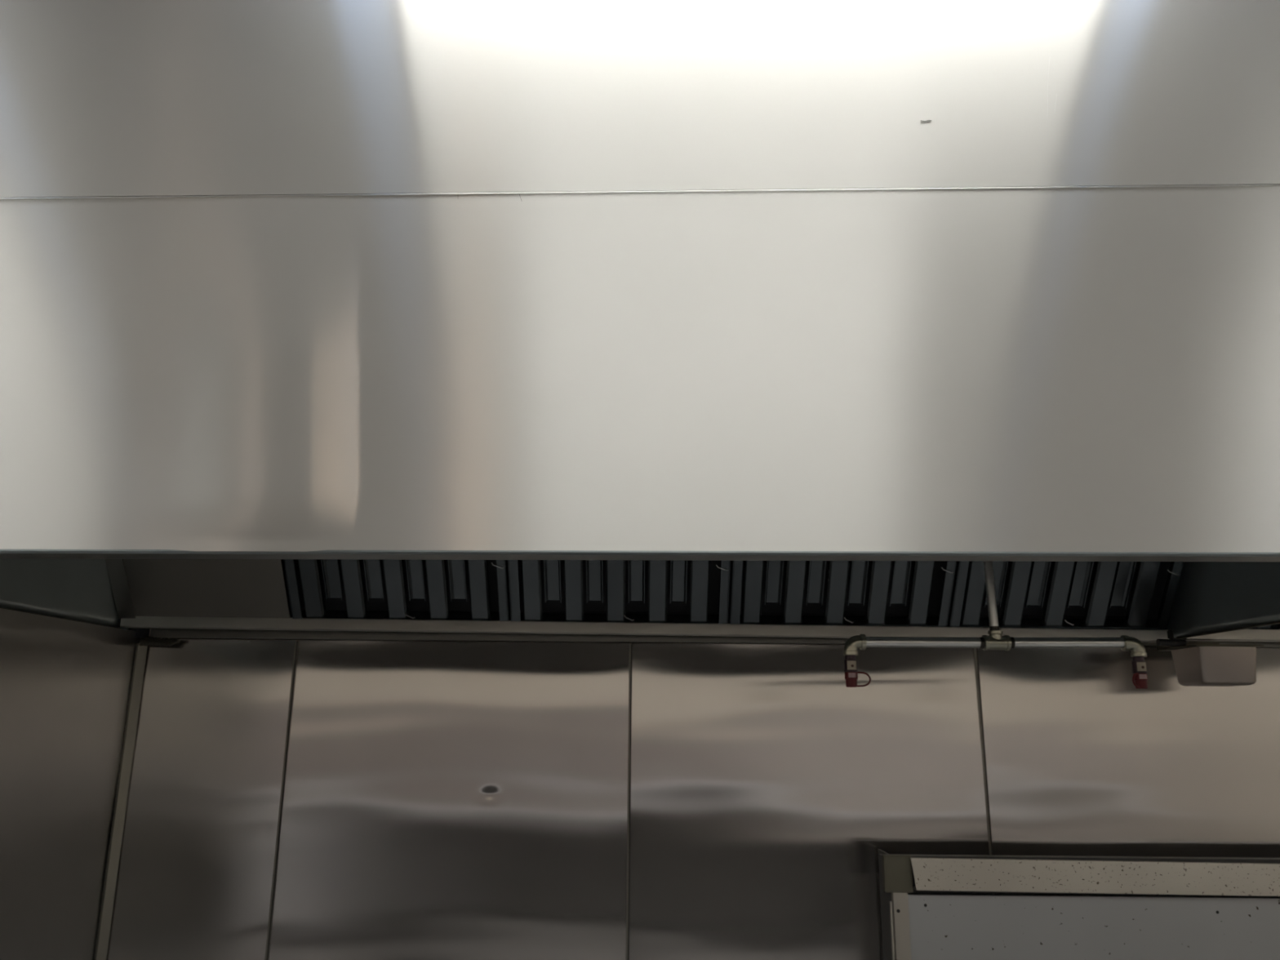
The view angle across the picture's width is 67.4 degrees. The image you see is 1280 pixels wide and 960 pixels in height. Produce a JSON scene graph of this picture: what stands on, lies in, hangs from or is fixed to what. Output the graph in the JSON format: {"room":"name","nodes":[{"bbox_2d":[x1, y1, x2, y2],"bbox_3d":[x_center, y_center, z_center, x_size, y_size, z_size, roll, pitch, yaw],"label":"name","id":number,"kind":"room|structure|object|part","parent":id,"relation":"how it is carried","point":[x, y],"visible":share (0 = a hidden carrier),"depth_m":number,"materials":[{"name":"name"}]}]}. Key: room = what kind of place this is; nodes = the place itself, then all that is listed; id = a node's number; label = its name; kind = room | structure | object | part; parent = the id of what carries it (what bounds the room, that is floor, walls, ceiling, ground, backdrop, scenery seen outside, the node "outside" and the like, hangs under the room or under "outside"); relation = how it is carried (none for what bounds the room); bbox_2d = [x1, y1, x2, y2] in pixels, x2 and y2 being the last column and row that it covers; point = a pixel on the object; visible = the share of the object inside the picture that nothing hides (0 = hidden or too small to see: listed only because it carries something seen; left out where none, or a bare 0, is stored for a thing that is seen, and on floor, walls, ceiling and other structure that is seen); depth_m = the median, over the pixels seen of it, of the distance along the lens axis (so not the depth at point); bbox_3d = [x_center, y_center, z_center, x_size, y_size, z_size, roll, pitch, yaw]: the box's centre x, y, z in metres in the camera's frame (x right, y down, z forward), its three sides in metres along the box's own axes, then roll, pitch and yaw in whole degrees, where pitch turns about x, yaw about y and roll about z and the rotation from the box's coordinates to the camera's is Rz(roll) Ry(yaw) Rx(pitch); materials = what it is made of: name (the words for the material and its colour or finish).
{"room":"commercial kitchen","nodes":[
{"label":"commercial kitchen","id":0,"kind":"room"},
{"bbox_2d":[148,628,842,644],"bbox_3d":[0.009,0.617,2.680,9.200,3.300,0.200,0,-14,0],"label":"wall","id":1,"kind":"structure","parent":0,"point":[150,628],"depth_m":2.62,"materials":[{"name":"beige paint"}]},
{"bbox_2d":[93,644,147,959],"bbox_3d":[-1.347,1.298,2.369,0.022,1.765,0.020,0,-14,0],"label":"strip","id":2,"kind":"object","parent":1,"relation":"attached to","point":[140,653],"visible":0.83,"depth_m":2.48,"materials":[{"name":"metal"}]},
{"bbox_2d":[139,636,180,646],"bbox_3d":[-1.288,0.434,2.577,0.108,0.028,0.027,0,-14,0],"label":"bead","id":3,"kind":"object","parent":2,"relation":"attached to","point":[148,641],"visible":1,"depth_m":2.57},
{"bbox_2d":[106,639,297,959],"bbox_3d":[-1.144,1.297,2.390,0.411,1.780,0.021,0,-14,0],"label":"sheet","id":4,"kind":"object","parent":1,"relation":"attached to","point":[194,881],"visible":0.98,"depth_m":2.50,"materials":[{"name":"metal"}]},
{"bbox_2d":[264,640,297,959],"bbox_3d":[-0.935,1.299,2.384,0.008,1.777,0.016,0,-14,0],"label":"strip","id":5,"kind":"object","parent":1,"relation":"attached to","point":[295,648],"visible":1,"depth_m":2.49,"materials":[{"name":"metal"}]},
{"bbox_2d":[267,640,629,959],"bbox_3d":[-0.484,1.302,2.387,0.897,1.780,0.021,0,-14,0],"label":"sheet","id":6,"kind":"object","parent":1,"relation":"attached to","point":[442,800],"visible":1,"depth_m":2.49,"materials":[{"name":"metal"}]},
{"bbox_2d":[626,644,631,959],"bbox_3d":[-0.032,1.306,2.379,0.008,1.777,0.016,0,-14,0],"label":"strip","id":7,"kind":"object","parent":1,"relation":"attached to","point":[630,645],"visible":1,"depth_m":2.49,"materials":[{"name":"metal"}]},
{"bbox_2d":[0,184,1279,642],"bbox_3d":[0.811,-0.062,2.161,4.400,0.780,1.111,0,-14,0],"label":"exhaust hood","id":8,"kind":"object","parent":1,"relation":"attached to","point":[200,395],"visible":1,"depth_m":1.64,"materials":[{"name":"metal"}]},
{"bbox_3d":[-1.372,-0.081,2.165,0.024,0.738,1.046,0,-14,0],"label":"panel","id":9,"kind":"part","parent":8,"relation":"part of","materials":[{"name":"metal"}]},
{"bbox_3d":[-1.120,-0.032,2.363,0.405,0.695,0.513,0,-14,0],"label":"blank panel","id":10,"kind":"part","parent":8,"relation":"part of","materials":[{"name":"silver metal"}]},
{"bbox_2d":[283,559,511,621],"bbox_3d":[-0.627,0.129,2.446,0.568,0.438,0.340,0,-14,0],"label":"filter","id":11,"kind":"object","parent":8,"relation":"in","point":[309,571],"visible":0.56,"depth_m":2.50,"materials":[{"name":"metal"}]},
{"bbox_2d":[507,560,730,623],"bbox_3d":[-0.053,0.134,2.443,0.568,0.438,0.340,0,-14,0],"label":"filter","id":12,"kind":"object","parent":8,"relation":"in","point":[531,570],"visible":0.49,"depth_m":2.49,"materials":[{"name":"metal"}]},
{"bbox_2d":[0,0,1279,198],"bbox_3d":[0.816,-0.876,1.804,4.400,0.803,0.004,0,-14,0],"label":"panel","id":13,"kind":"object","parent":8,"relation":"attached to","point":[99,98],"visible":1,"depth_m":1.76,"materials":[{"name":"metal"}]},
{"bbox_2d":[728,560,956,626],"bbox_3d":[0.521,0.140,2.439,0.568,0.438,0.340,0,-14,0],"label":"filter","id":14,"kind":"object","parent":8,"relation":"in","point":[922,573],"visible":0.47,"depth_m":2.49,"materials":[{"name":"metal"}]},
{"bbox_2d":[843,560,1147,688],"bbox_3d":[0.713,-0.026,2.013,0.605,0.906,0.033,0,-14,0],"label":"pipe","id":15,"kind":"object","parent":8,"relation":"attached to","point":[995,640],"visible":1,"depth_m":1.92,"materials":[{"name":"metal"}]},
{"bbox_2d":[848,672,856,677],"bbox_3d":[0.420,0.386,1.900,0.015,0.009,0.003,0,-14,0],"label":"print","id":16,"kind":"object","parent":15,"relation":"on","point":[850,674],"depth_m":1.90},
{"bbox_2d":[1138,674,1146,679],"bbox_3d":[0.995,0.389,1.897,0.015,0.009,0.003,0,-14,0],"label":"print","id":17,"kind":"object","parent":15,"relation":"on","point":[1140,676],"depth_m":1.90},
{"bbox_2d":[947,560,1183,629],"bbox_3d":[1.095,0.145,2.436,0.568,0.438,0.340,0,-14,0],"label":"filter","id":18,"kind":"object","parent":8,"relation":"in","point":[1111,581],"visible":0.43,"depth_m":2.49,"materials":[{"name":"metal"}]},
{"bbox_2d":[1155,639,1263,686],"bbox_3d":[1.397,0.456,2.398,0.217,0.114,0.182,0,-14,0],"label":"cup","id":19,"kind":"object","parent":8,"relation":"hanging from","point":[1196,664],"visible":1,"depth_m":2.33,"materials":[{"name":"metal"}]},
{"bbox_3d":[1.417,-0.060,2.151,0.024,0.738,1.046,0,-14,0],"label":"panel","id":20,"kind":"part","parent":8,"relation":"part of","materials":[{"name":"metal"}]},
{"bbox_2d":[1250,623,1279,629],"bbox_3d":[1.748,0.152,2.432,0.568,0.438,0.340,0,-14,0],"label":"filter","id":21,"kind":"object","parent":8,"relation":"in","point":[1273,626],"visible":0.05,"depth_m":2.51,"materials":[{"name":"metal"}]},
{"bbox_2d":[150,628,1279,648],"bbox_3d":[0.845,0.433,2.594,4.330,0.024,0.032,0,-14,0],"label":"pipe","id":22,"kind":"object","parent":1,"relation":"attached to","point":[168,633],"depth_m":2.58,"materials":[{"name":"metal"}]},
{"bbox_2d":[628,643,992,959],"bbox_3d":[0.431,1.309,2.382,0.922,1.780,0.021,0,-14,0],"label":"sheet","id":23,"kind":"object","parent":1,"relation":"attached to","point":[767,788],"visible":0.89,"depth_m":2.50,"materials":[{"name":"metal"}]},
{"bbox_2d":[973,648,995,894],"bbox_3d":[0.896,1.312,2.374,0.008,1.777,0.016,0,-14,0],"label":"strip","id":24,"kind":"object","parent":1,"relation":"attached to","point":[975,651],"visible":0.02,"depth_m":2.52,"materials":[{"name":"metal"}]},
{"bbox_2d":[977,647,1279,897],"bbox_3d":[1.349,1.316,2.377,0.901,1.780,0.021,0,-14,0],"label":"sheet","id":25,"kind":"object","parent":1,"relation":"attached to","point":[1082,760],"visible":0.67,"depth_m":2.51,"materials":[{"name":"metal"}]},
{"bbox_3d":[-0.014,1.571,-0.520,9.200,0.100,5.950,0,-14,0],"label":"floor","id":26,"kind":"structure","parent":0,"visible":0},
{"bbox_2d":[877,848,1279,959],"bbox_3d":[1.387,1.493,1.994,1.628,1.290,0.600,0,-14,0],"label":"guard","id":27,"kind":"object","parent":26,"relation":"on","point":[915,926],"visible":1,"depth_m":2.25,"materials":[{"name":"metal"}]},
{"bbox_3d":[0.609,1.503,2.140,0.035,1.088,0.020,0,-14,0],"label":"post","id":28,"kind":"part","parent":27,"relation":"part of","materials":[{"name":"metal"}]},
{"bbox_3d":[-1.449,1.186,1.950,0.100,1.817,0.950,0,-14,0],"label":"wall","id":29,"kind":"structure","parent":0,"visible":0},
{"bbox_2d":[0,608,139,959],"bbox_3d":[-1.379,1.175,1.943,0.040,1.797,0.930,0,-14,0],"label":"sheet","id":30,"kind":"object","parent":29,"relation":"attached to","point":[65,684],"visible":1,"depth_m":2.23,"materials":[{"name":"metal"}]}
]}

